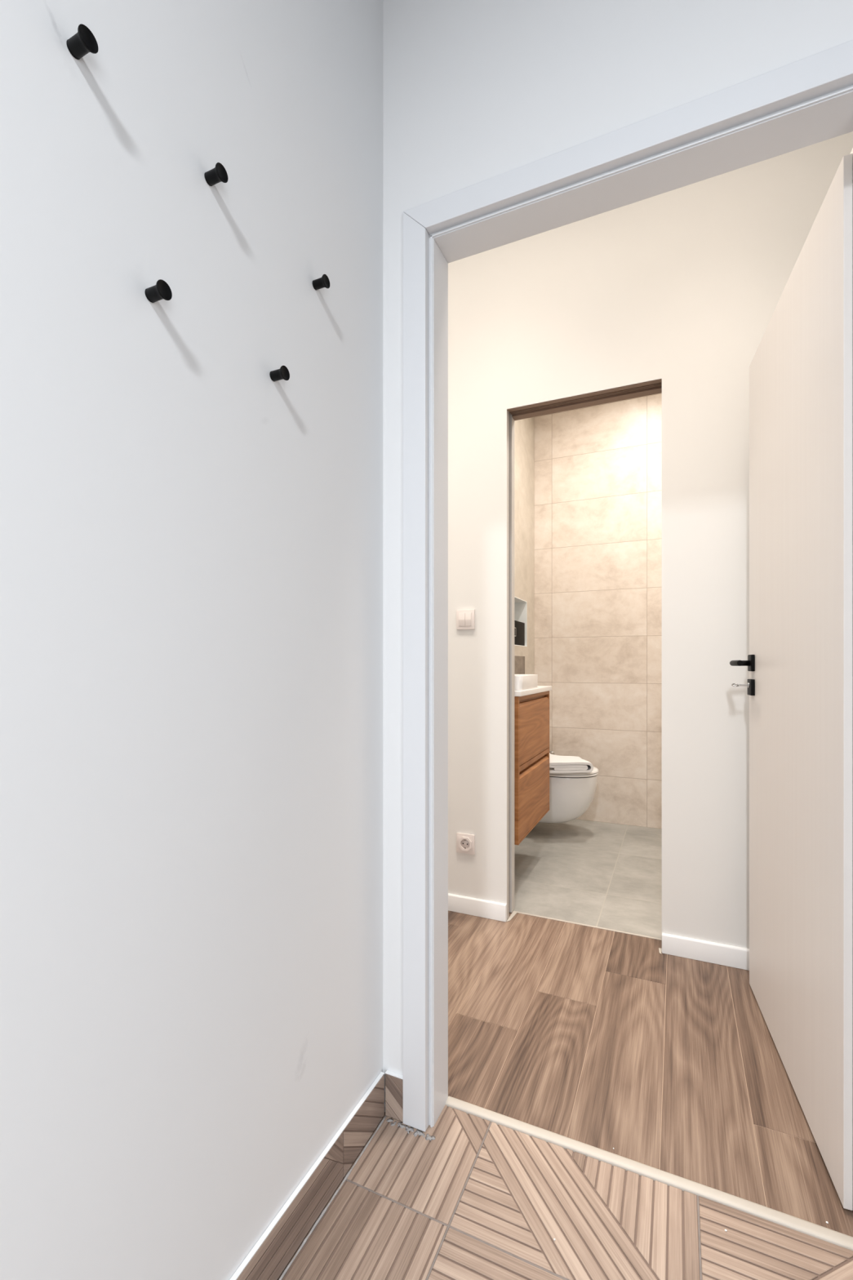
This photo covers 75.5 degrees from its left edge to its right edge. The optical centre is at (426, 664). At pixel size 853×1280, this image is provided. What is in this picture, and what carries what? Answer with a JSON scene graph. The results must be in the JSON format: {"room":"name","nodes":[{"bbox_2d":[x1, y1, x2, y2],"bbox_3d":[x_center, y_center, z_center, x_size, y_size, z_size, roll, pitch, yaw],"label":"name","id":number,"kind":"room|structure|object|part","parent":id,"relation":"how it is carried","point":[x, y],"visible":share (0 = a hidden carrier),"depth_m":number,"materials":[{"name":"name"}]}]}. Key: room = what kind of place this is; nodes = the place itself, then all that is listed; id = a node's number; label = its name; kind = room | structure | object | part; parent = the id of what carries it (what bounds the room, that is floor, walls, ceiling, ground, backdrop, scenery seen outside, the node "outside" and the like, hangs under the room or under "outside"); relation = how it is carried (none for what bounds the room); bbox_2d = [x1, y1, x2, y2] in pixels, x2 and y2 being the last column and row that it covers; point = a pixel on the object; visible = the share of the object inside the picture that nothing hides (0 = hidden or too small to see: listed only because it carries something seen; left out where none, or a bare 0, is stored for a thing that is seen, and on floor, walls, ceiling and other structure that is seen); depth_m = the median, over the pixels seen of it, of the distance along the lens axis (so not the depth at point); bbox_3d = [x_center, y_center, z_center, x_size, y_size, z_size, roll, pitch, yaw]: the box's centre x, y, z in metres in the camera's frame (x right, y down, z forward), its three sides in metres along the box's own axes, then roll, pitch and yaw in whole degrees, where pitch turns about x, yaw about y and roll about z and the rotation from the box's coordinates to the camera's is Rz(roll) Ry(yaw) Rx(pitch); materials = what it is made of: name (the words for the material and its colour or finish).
{"room":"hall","nodes":[
{"label":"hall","id":0,"kind":"room"},
{"bbox_2d":[0,0,382,1279],"bbox_3d":[-0.910,-0.450,-0.334,0.120,3.000,3.638,0,0,24],"label":"wall","id":1,"kind":"structure","parent":0,"point":[191,537],"depth_m":0.77,"materials":[{"name":"white paint"}]},
{"bbox_2d":[66,23,97,59],"bbox_3d":[-0.392,-0.705,0.626,0.027,0.023,0.023,0,0,24],"label":"coat hook","id":2,"kind":"object","parent":1,"relation":"attached to","point":[83,42],"visible":1,"depth_m":0.62,"materials":[{"name":"black metal"}]},
{"bbox_2d":[144,279,172,302],"bbox_3d":[-0.350,-0.484,0.718,0.027,0.023,0.023,0,0,24],"label":"coat hook","id":3,"kind":"object","parent":1,"relation":"attached to","point":[161,291],"visible":1,"depth_m":0.71,"materials":[{"name":"black metal"}]},
{"bbox_2d":[204,162,227,186],"bbox_3d":[-0.309,-0.717,0.808,0.027,0.023,0.023,0,0,24],"label":"coat hook","id":4,"kind":"object","parent":1,"relation":"attached to","point":[219,174],"visible":1,"depth_m":0.80,"materials":[{"name":"black metal"}]},
{"bbox_2d":[269,365,289,381],"bbox_3d":[-0.251,-0.493,0.937,0.027,0.023,0.023,0,0,24],"label":"coat hook","id":5,"kind":"object","parent":1,"relation":"attached to","point":[282,373],"visible":1,"depth_m":0.93,"materials":[{"name":"black metal"}]},
{"bbox_2d":[229,1071,386,1279],"bbox_3d":[-0.848,1.001,-0.362,0.015,0.105,3.618,0,0,24],"label":"baseboard","id":6,"kind":"structure","parent":1,"relation":"attached to","point":[269,1256],"depth_m":1.03,"materials":[{"name":"brown wood"}]},
{"bbox_2d":[312,274,329,290],"bbox_3d":[-0.201,-0.725,1.046,0.027,0.023,0.023,0,0,24],"label":"coat hook","id":7,"kind":"object","parent":1,"relation":"attached to","point":[323,282],"visible":1,"depth_m":1.04,"materials":[{"name":"black metal"}]},
{"bbox_2d":[514,417,534,674],"bbox_3d":[0.304,-0.450,3.243,0.307,3.000,1.525,0,0,24],"label":"wall","id":8,"kind":"structure","parent":0,"point":[524,428],"depth_m":3.66,"materials":[{"name":"beige tile"}]},
{"bbox_2d":[514,620,524,645],"bbox_3d":[0.539,-0.202,3.519,0.104,0.151,0.303,0,0,24],"label":"box","id":9,"kind":"object","parent":8,"relation":"in","point":[519,627],"visible":0.34,"depth_m":3.52,"materials":[{"name":"black plastic"}]},
{"bbox_2d":[514,655,524,674],"bbox_3d":[0.578,0.019,3.474,0.006,0.152,0.322,0,0,24],"label":"wall panel","id":10,"kind":"object","parent":8,"relation":"attached to","point":[519,661],"visible":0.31,"depth_m":3.49,"materials":[{"name":"beige tile"}]},
{"bbox_2d":[514,690,549,844],"bbox_3d":[0.324,0.463,2.800,0.466,0.650,0.645,0,0,24],"label":"vanity cabinet","id":11,"kind":"object","parent":8,"relation":"attached to","point":[531,712],"visible":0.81,"depth_m":2.62,"materials":[{"name":"brown wood"}]},
{"bbox_2d":[514,685,551,696],"bbox_3d":[0.329,0.126,2.796,0.478,0.024,0.659,0,0,24],"label":"countertop","id":12,"kind":"structure","parent":11,"relation":"on","point":[540,688],"depth_m":2.61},
{"bbox_2d":[514,674,537,690],"bbox_3d":[0.299,0.080,2.674,0.419,0.067,0.335,0,0,24],"label":"basin","id":13,"kind":"object","parent":12,"relation":"in","point":[522,682],"visible":0.37,"depth_m":2.51,"materials":[{"name":"white ceramic"}]},
{"bbox_3d":[0.526,0.634,2.708,0.022,0.286,0.605,0,0,24],"label":"drawer","id":14,"kind":"part","parent":11,"relation":"part of","materials":[{"name":"brown wood"}]},
{"bbox_3d":[0.526,0.309,2.708,0.022,0.274,0.605,0,0,24],"label":"drawer","id":15,"kind":"part","parent":11,"relation":"part of","materials":[{"name":"brown wood"}]},
{"bbox_2d":[538,766,598,822],"bbox_3d":[0.816,0.799,3.419,0.481,0.346,0.359,0,0,24],"label":"toilet","id":16,"kind":"object","parent":8,"relation":"attached to","point":[571,794],"visible":0.61,"depth_m":3.26,"materials":[{"name":"white ceramic"}]},
{"bbox_2d":[549,754,593,773],"bbox_3d":[0.840,0.589,3.325,0.279,0.076,0.260,0,0,0],"label":"folded towel","id":17,"kind":"object","parent":16,"relation":"on","point":[557,764],"visible":0.84,"depth_m":3.20,"materials":[{"name":"white fabric"}]},
{"bbox_3d":[0.829,0.652,3.413,0.450,0.012,0.358,0,0,24],"label":"seat","id":18,"kind":"part","parent":16,"relation":"part of","materials":[{"name":"white plastic"}]},
{"bbox_3d":[0.830,0.636,3.413,0.451,0.017,0.359,0,0,24],"label":"lid","id":19,"kind":"part","parent":16,"relation":"part of","materials":[{"name":"white plastic"}]},
{"bbox_2d":[277,818,852,1279],"bbox_3d":[0.012,1.090,0.731,3.216,0.081,6.340,0,0,24],"label":"floor","id":20,"kind":"structure","parent":0,"point":[603,1039],"depth_m":1.26,"materials":[{"name":"brown wood"}]},
{"bbox_2d":[534,392,662,828],"bbox_3d":[1.570,-0.450,3.570,2.340,3.000,0.120,0,0,24],"label":"wall","id":21,"kind":"structure","parent":0,"point":[598,468],"depth_m":3.68,"materials":[{"name":"beige tile"}]},
{"bbox_2d":[382,0,852,1111],"bbox_3d":[0.255,-0.450,1.200,3.270,3.000,0.120,0,0,24],"label":"wall","id":22,"kind":"structure","parent":0,"point":[474,91],"depth_m":1.20,"materials":[{"name":"white paint"}]},
{"bbox_2d":[385,1070,403,1121],"bbox_3d":[-0.073,0.999,1.278,0.048,0.100,0.010,0,0,24],"label":"baseboard","id":23,"kind":"structure","parent":22,"relation":"attached to","point":[393,1081],"depth_m":1.27,"materials":[{"name":"brown wood"}]},
{"bbox_2d":[403,40,852,1132],"bbox_3d":[0.403,0.006,1.127,0.944,2.088,0.136,0,0,24],"label":"trim","id":24,"kind":"structure","parent":22,"relation":"attached to","point":[807,101],"depth_m":1.24,"materials":[{"name":"white wood"}]},
{"bbox_3d":[-0.024,0.006,1.260,0.057,2.086,0.023,0,0,24],"label":"casing","id":25,"kind":"part","parent":24,"relation":"part of","materials":[{"name":"white wood"}]},
{"bbox_3d":[0.380,-1.010,1.076,0.942,0.057,0.023,0,0,24],"label":"casing","id":26,"kind":"part","parent":24,"relation":"part of","materials":[{"name":"white wood"}]},
{"bbox_2d":[444,1096,852,1250],"bbox_3d":[0.424,1.049,1.158,0.822,0.010,0.026,0,0,24],"label":"trim","id":27,"kind":"structure","parent":22,"relation":"attached to","point":[831,1236],"depth_m":1.13,"materials":[{"name":"beige paint"}]},
{"bbox_2d":[729,148,852,1210],"bbox_3d":[0.912,0.026,1.428,0.109,2.029,0.827,0,0,19],"label":"door","id":28,"kind":"structure","parent":22,"relation":"in","point":[799,663],"depth_m":1.25,"materials":[{"name":"white wood"}]},
{"bbox_2d":[731,683,747,686],"bbox_3d":[1.002,0.064,1.763,0.046,0.010,0.022,0,0,19],"label":"key","id":29,"kind":"object","parent":28,"relation":"in","point":[732,684],"visible":1,"depth_m":1.76,"materials":[{"name":"silver metal"}]},
{"bbox_3d":[0.983,-0.006,1.712,0.058,0.018,0.127,0,0,19],"label":"lever","id":30,"kind":"part","parent":28,"relation":"part of","materials":[{"name":"black metal"}]},
{"bbox_3d":[1.032,0.070,1.753,0.011,0.051,0.052,0,0,19],"label":"lock plate","id":31,"kind":"part","parent":28,"relation":"part of","materials":[{"name":"black metal"}]},
{"bbox_2d":[448,131,852,948],"bbox_3d":[0.638,-0.550,2.187,3.150,3.200,0.120,0,0,24],"label":"wall","id":32,"kind":"structure","parent":0,"point":[682,287],"depth_m":2.01,"materials":[{"name":"white paint"}]},
{"bbox_2d":[456,832,475,854],"bbox_3d":[0.165,0.755,2.330,0.081,0.083,0.012,0,0,24],"label":"power socket","id":33,"kind":"object","parent":32,"relation":"attached to","point":[465,842],"visible":1,"depth_m":2.33,"materials":[{"name":"white plastic"}]},
{"bbox_2d":[456,608,475,629],"bbox_3d":[0.164,-0.192,2.328,0.081,0.083,0.015,0,0,24],"label":"light switch","id":34,"kind":"object","parent":32,"relation":"attached to","point":[465,619],"visible":1,"depth_m":2.32,"materials":[{"name":"white plastic"}]},
{"bbox_2d":[506,911,662,954],"bbox_3d":[0.612,1.050,2.175,0.583,0.007,0.121,0,0,24],"label":"trim","id":35,"kind":"structure","parent":32,"relation":"attached to","point":[514,913],"depth_m":2.23,"materials":[{"name":"beige paint"}]},
{"bbox_2d":[506,378,662,919],"bbox_3d":[0.621,-0.011,2.197,0.629,2.121,0.118,0,0,24],"label":"trim","id":36,"kind":"structure","parent":32,"relation":"attached to","point":[653,387],"depth_m":2.29,"materials":[{"name":"metal"}]},
{"bbox_3d":[-1.069,-0.550,2.383,0.120,3.200,1.177,0,0,24],"label":"wall","id":37,"kind":"structure","parent":0,"visible":0},
{"bbox_2d":[448,893,506,921],"bbox_3d":[-0.246,1.014,2.517,1.257,0.069,0.012,0,0,24],"label":"baseboard","id":38,"kind":"structure","parent":37,"relation":"attached to","point":[494,910],"depth_m":2.30,"materials":[{"name":"white paint"}]},
{"bbox_3d":[1.634,-0.550,1.153,0.120,3.200,0.937,0,0,24],"label":"wall","id":39,"kind":"structure","parent":0,"visible":0},
{"bbox_2d":[662,933,749,970],"bbox_3d":[1.314,1.014,1.807,0.996,0.069,0.012,0,0,24],"label":"baseboard","id":40,"kind":"structure","parent":39,"relation":"attached to","point":[723,954],"depth_m":1.95,"materials":[{"name":"white paint"}]}
]}

